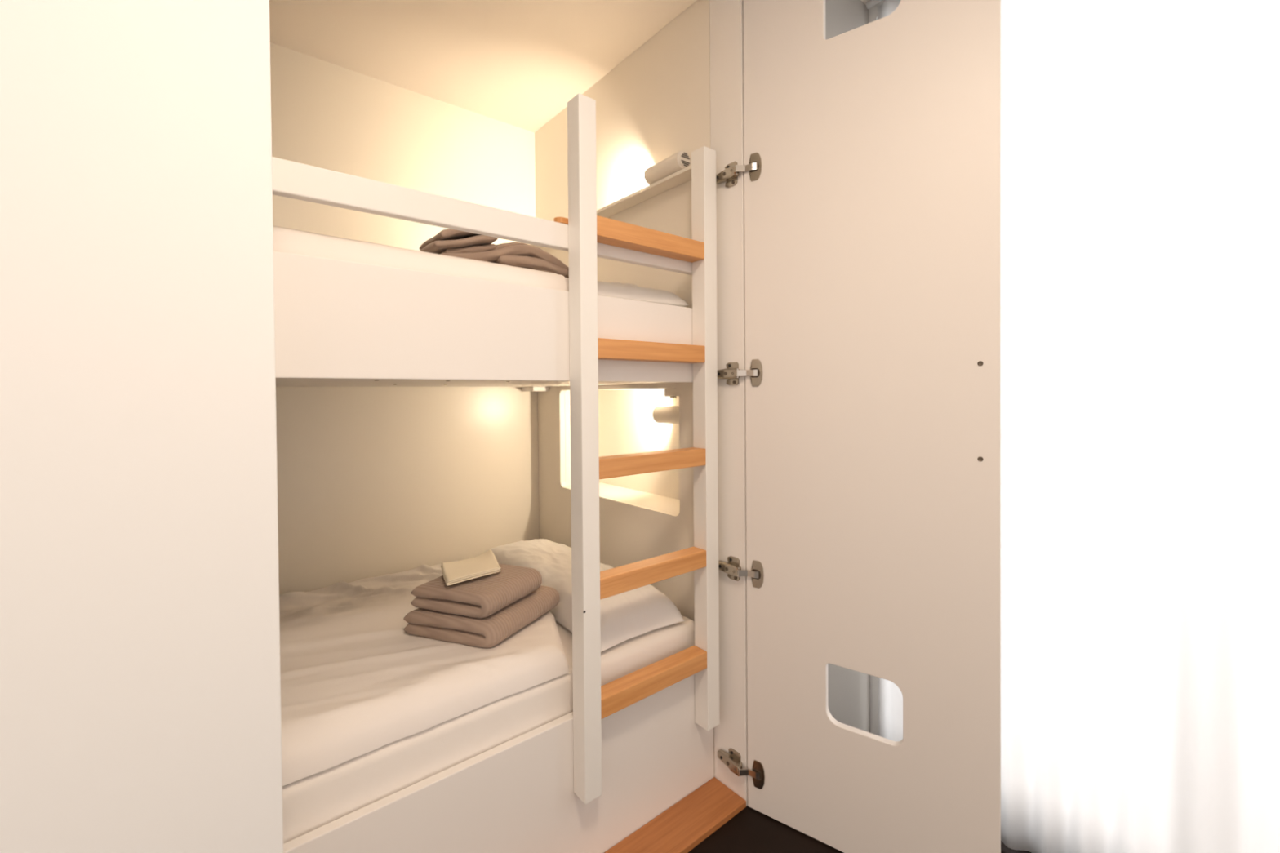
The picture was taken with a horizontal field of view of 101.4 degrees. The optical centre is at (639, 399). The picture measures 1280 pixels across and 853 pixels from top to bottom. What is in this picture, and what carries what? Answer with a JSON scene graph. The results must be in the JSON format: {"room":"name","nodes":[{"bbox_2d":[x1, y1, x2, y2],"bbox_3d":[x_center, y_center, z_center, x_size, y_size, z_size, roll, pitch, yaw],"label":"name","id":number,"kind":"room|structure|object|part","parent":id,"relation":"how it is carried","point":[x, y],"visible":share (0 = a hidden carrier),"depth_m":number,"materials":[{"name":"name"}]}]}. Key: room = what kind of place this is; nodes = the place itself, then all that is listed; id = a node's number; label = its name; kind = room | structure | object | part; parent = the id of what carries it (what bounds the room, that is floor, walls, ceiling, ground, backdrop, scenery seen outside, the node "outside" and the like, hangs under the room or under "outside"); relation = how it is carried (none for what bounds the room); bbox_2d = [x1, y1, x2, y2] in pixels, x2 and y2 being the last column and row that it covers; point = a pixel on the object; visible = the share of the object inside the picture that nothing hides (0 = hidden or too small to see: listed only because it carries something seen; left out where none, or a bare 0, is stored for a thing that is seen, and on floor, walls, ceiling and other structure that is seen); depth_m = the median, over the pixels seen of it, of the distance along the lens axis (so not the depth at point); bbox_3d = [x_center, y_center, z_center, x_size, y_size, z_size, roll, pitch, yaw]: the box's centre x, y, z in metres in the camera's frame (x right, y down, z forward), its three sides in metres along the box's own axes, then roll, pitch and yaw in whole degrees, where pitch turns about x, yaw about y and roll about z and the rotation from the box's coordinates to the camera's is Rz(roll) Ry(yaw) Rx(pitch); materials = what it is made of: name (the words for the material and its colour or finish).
{"room":"bunk bedroom","nodes":[
{"label":"bunk bedroom","id":0,"kind":"room"},
{"bbox_2d":[0,0,283,852],"bbox_3d":[-1.047,-0.005,0.393,1.266,2.261,0.116,-1,1,-39],"label":"wall","id":1,"kind":"structure","parent":0,"point":[140,673],"depth_m":0.66,"materials":[{"name":"white paint"}]},
{"bbox_2d":[604,777,746,852],"bbox_3d":[-0.149,1.100,1.135,1.033,0.018,0.117,-1,1,-39],"label":"wooden step","id":2,"kind":"structure","parent":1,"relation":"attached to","point":[691,820],"depth_m":1.34,"materials":[{"name":"brown wood"}]},
{"bbox_2d":[270,42,538,594],"bbox_3d":[-1.197,-0.020,1.724,2.320,2.261,0.060,-1,1,-39],"label":"wall","id":3,"kind":"structure","parent":0,"point":[373,482],"depth_m":1.92,"materials":[{"name":"white paint"}]},
{"bbox_2d":[271,156,693,391],"bbox_3d":[-0.921,-0.207,1.241,2.058,0.373,1.034,-1,1,-39],"label":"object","id":4,"kind":"object","parent":3,"relation":"attached to","point":[339,323],"visible":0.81,"depth_m":1.01,"materials":[{"name":"white wood"}]},
{"bbox_3d":[-0.926,-0.049,1.250,2.058,0.018,1.014,-1,1,-39],"label":"panel","id":5,"kind":"part","parent":4,"relation":"part of","materials":[{"name":"white wood"}]},
{"bbox_3d":[-0.602,-0.364,0.848,2.058,0.055,0.023,-1,1,-39],"label":"guard rail","id":6,"kind":"part","parent":4,"relation":"part of","materials":[{"name":"white wood"}]},
{"bbox_2d":[553,93,719,804],"bbox_3d":[0.009,0.112,1.319,0.468,1.577,0.077,-1,1,-39],"label":"ladder","id":7,"kind":"object","parent":4,"relation":"attached to","point":[593,702],"visible":1,"depth_m":1.24,"materials":[{"name":"white paint"}]},
{"bbox_3d":[-0.126,0.115,1.192,0.046,1.577,0.050,-1,1,-39],"label":"rail","id":8,"kind":"part","parent":7,"relation":"part of","materials":[{"name":"white paint"}]},
{"bbox_3d":[0.180,0.109,1.442,0.047,1.577,0.050,-1,1,-39],"label":"rail","id":9,"kind":"part","parent":7,"relation":"part of","materials":[{"name":"white paint"}]},
{"bbox_3d":[-0.928,-0.152,1.243,2.026,0.187,0.994,-1,1,-39],"label":"mattress","id":10,"kind":"object","parent":4,"relation":"on","visible":0},
{"bbox_2d":[273,226,568,291],"bbox_3d":[-1.043,-0.275,1.135,1.700,0.062,0.974,-1,1,-39],"label":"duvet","id":11,"kind":"object","parent":10,"relation":"on","point":[286,240],"visible":0.1,"depth_m":1.00,"materials":[{"name":"white fabric"}]},
{"bbox_2d":[439,242,568,278],"bbox_3d":[-0.377,-0.380,1.402,0.393,0.133,0.256,-1,1,-39],"label":"towel","id":12,"kind":"object","parent":11,"relation":"on","point":[520,255],"visible":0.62,"depth_m":1.30,"materials":[{"name":"beige fabric"}]},
{"bbox_2d":[418,228,497,253],"bbox_3d":[-0.448,-0.381,1.281,0.160,0.074,0.165,-1,1,-39],"label":"towel","id":13,"kind":"object","parent":12,"relation":"on","point":[445,239],"visible":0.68,"depth_m":1.22,"materials":[{"name":"beige fabric"}]},
{"bbox_2d":[597,280,688,306],"bbox_3d":[-0.170,-0.296,1.652,0.335,0.079,0.600,-1,1,-36],"label":"pillow","id":14,"kind":"object","parent":10,"relation":"on","point":[615,290],"visible":0.16,"depth_m":1.43,"materials":[{"name":"white fabric"}]},
{"bbox_2d":[269,0,870,133],"bbox_3d":[-0.025,-1.183,0.329,2.800,0.080,3.695,-1,1,-39],"label":"ceiling","id":15,"kind":"structure","parent":0,"point":[519,64],"depth_m":1.69,"materials":[{"name":"white paint"}]},
{"bbox_2d":[866,0,883,8],"bbox_3d":[1.136,-1.147,0.952,0.018,0.018,1.490,-1,1,-39],"label":"rail","id":16,"kind":"object","parent":15,"relation":"attached to","point":[871,3],"visible":1,"depth_m":1.51,"materials":[{"name":"white"}]},
{"bbox_2d":[877,0,1279,852],"bbox_3d":[1.138,-0.023,0.972,0.032,2.224,1.421,-1,1,-39],"label":"curtain","id":17,"kind":"object","parent":16,"relation":"hanging from","point":[1140,139],"visible":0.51,"depth_m":1.09,"materials":[{"name":"white fabric"}]},
{"bbox_2d":[534,0,714,777],"bbox_3d":[-0.043,-0.032,1.960,0.204,2.261,1.034,-1,1,-39],"label":"wall","id":18,"kind":"structure","parent":0,"point":[654,106],"depth_m":1.80,"materials":[{"name":"white paint"}]},
{"bbox_2d":[528,164,691,248],"bbox_3d":[-0.149,-0.656,1.870,0.056,0.010,1.033,-1,1,-39],"label":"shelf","id":19,"kind":"object","parent":18,"relation":"attached to","point":[683,175],"visible":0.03,"depth_m":1.65,"materials":[{"name":"beige laminate"}]},
{"bbox_2d":[652,405,679,424],"bbox_3d":[0.145,0.050,1.769,0.117,0.061,0.181,-1,1,-39],"label":"reading lamp","id":20,"kind":"object","parent":18,"relation":"attached to","point":[660,414],"visible":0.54,"depth_m":1.75,"materials":[{"name":"white plastic"}]},
{"bbox_2d":[644,151,690,185],"bbox_3d":[0.089,-0.688,1.565,0.073,0.054,0.155,-1,1,-39],"label":"reading lamp","id":21,"kind":"object","parent":18,"relation":"attached to","point":[681,160],"visible":0.91,"depth_m":1.53,"materials":[{"name":"white plastic"}]},
{"bbox_2d":[664,388,679,397],"bbox_3d":[0.121,-0.022,1.665,0.034,0.030,0.094,-1,1,-39],"label":"junction box","id":22,"kind":"object","parent":18,"relation":"attached to","point":[672,393],"visible":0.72,"depth_m":1.67,"materials":[{"name":"white plastic"}]},
{"bbox_2d":[825,0,870,733],"bbox_3d":[0.482,-0.031,1.559,0.326,2.261,0.250,-1,1,-39],"label":"wall","id":23,"kind":"structure","parent":0,"point":[848,690],"depth_m":1.49,"materials":[{"name":"grey paint"}]},
{"bbox_2d":[688,805,1031,852],"bbox_3d":[0.310,1.151,-0.093,2.720,0.060,2.600,-1,1,-39],"label":"floor","id":24,"kind":"structure","parent":0,"point":[750,830],"depth_m":1.32,"materials":[{"name":"black"}]},
{"bbox_2d":[283,674,713,852],"bbox_3d":[-0.912,0.926,1.254,2.058,0.376,1.034,-1,1,-39],"label":"frame","id":25,"kind":"object","parent":24,"relation":"on","point":[517,795],"visible":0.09,"depth_m":1.16,"materials":[{"name":"white wood"}]},
{"bbox_2d":[282,615,694,843],"bbox_3d":[-0.921,0.754,1.254,2.026,0.213,0.992,-1,1,-39],"label":"mattress","id":26,"kind":"object","parent":25,"relation":"on","point":[309,803],"visible":0.06,"depth_m":1.06,"materials":[{"name":"white fabric"}]},
{"bbox_2d":[279,560,569,786],"bbox_3d":[-1.048,0.608,1.137,1.670,0.085,0.973,-1,1,-39],"label":"duvet","id":27,"kind":"object","parent":26,"relation":"on","point":[354,683],"visible":0.43,"depth_m":1.14,"materials":[{"name":"white fabric"}]},
{"bbox_2d":[403,585,559,648],"bbox_3d":[-0.402,0.551,1.375,0.266,0.066,0.300,0,1,26],"label":"towel","id":28,"kind":"object","parent":27,"relation":"on","point":[488,632],"visible":0.57,"depth_m":1.27,"materials":[{"name":"beige fabric"}]},
{"bbox_2d":[410,564,542,617],"bbox_3d":[-0.415,0.481,1.362,0.232,0.078,0.239,0,1,25],"label":"towel","id":29,"kind":"object","parent":28,"relation":"on","point":[482,597],"visible":0.78,"depth_m":1.29,"materials":[{"name":"beige fabric"}]},
{"bbox_2d":[440,549,501,585],"bbox_3d":[-0.446,0.439,1.378,0.130,0.024,0.199,0,1,43],"label":"folded cloth","id":30,"kind":"object","parent":29,"relation":"on","point":[486,563],"visible":1,"depth_m":1.36,"materials":[{"name":"beige fabric"}]},
{"bbox_2d":[485,538,684,651],"bbox_3d":[-0.245,0.579,1.717,0.300,0.116,0.845,-1,1,-39],"label":"pillow","id":31,"kind":"object","parent":26,"relation":"on","point":[625,615],"visible":0.53,"depth_m":1.47,"materials":[{"name":"white fabric"}]},
{"bbox_2d":[709,0,1000,852],"bbox_3d":[0.464,-0.015,1.272,0.679,2.236,0.067,0,1,38],"label":"door","id":32,"kind":"structure","parent":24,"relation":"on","point":[858,170],"depth_m":1.23,"materials":[{"name":"white laminate"}]},
{"bbox_3d":[0.249,-0.015,1.456,0.018,2.236,0.115,-1,1,-39],"label":"panel","id":33,"kind":"part","parent":32,"relation":"part of","materials":[{"name":"white wood"}]},
{"bbox_3d":[0.250,-0.612,1.423,0.005,0.063,0.045,-1,1,-39],"label":"mounting plate","id":34,"kind":"part","parent":32,"relation":"part of","materials":[{"name":"silver metal"}]},
{"bbox_3d":[0.254,-0.071,1.430,0.005,0.063,0.045,-1,1,-39],"label":"mounting plate","id":35,"kind":"part","parent":32,"relation":"part of","materials":[{"name":"silver metal"}]},
{"bbox_3d":[0.259,0.463,1.436,0.005,0.063,0.045,-1,1,-39],"label":"mounting plate","id":36,"kind":"part","parent":32,"relation":"part of","materials":[{"name":"silver metal"}]},
{"bbox_3d":[0.263,0.999,1.443,0.005,0.063,0.045,-1,1,-39],"label":"mounting plate","id":37,"kind":"part","parent":32,"relation":"part of","materials":[{"name":"silver metal"}]},
{"bbox_2d":[749,161,758,173],"bbox_3d":[0.299,-0.612,1.376,0.028,0.025,0.002,0,1,36],"label":"hinge","id":38,"kind":"object","parent":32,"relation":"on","point":[753,166],"depth_m":1.37,"materials":[{"name":"silver metal"}]},
{"bbox_2d":[751,368,759,377],"bbox_3d":[0.303,-0.071,1.382,0.028,0.025,0.002,0,1,36],"label":"hinge","id":39,"kind":"object","parent":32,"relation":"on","point":[755,372],"depth_m":1.38,"materials":[{"name":"silver metal"}]},
{"bbox_2d":[751,568,760,579],"bbox_3d":[0.307,0.463,1.389,0.028,0.025,0.002,0,1,36],"label":"hinge","id":40,"kind":"object","parent":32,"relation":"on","point":[756,573],"depth_m":1.39,"materials":[{"name":"silver metal"}]},
{"bbox_2d":[752,768,762,780],"bbox_3d":[0.312,0.999,1.395,0.028,0.025,0.002,0,1,36],"label":"hinge","id":41,"kind":"object","parent":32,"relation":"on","point":[757,772],"depth_m":1.39,"materials":[{"name":"grey"}]},
{"bbox_2d":[868,0,1031,852],"bbox_3d":[1.384,-0.029,0.778,0.080,2.261,2.598,-1,1,-39],"label":"wall","id":42,"kind":"structure","parent":0,"point":[873,11],"depth_m":1.57,"materials":[{"name":"white paint"}]}
]}

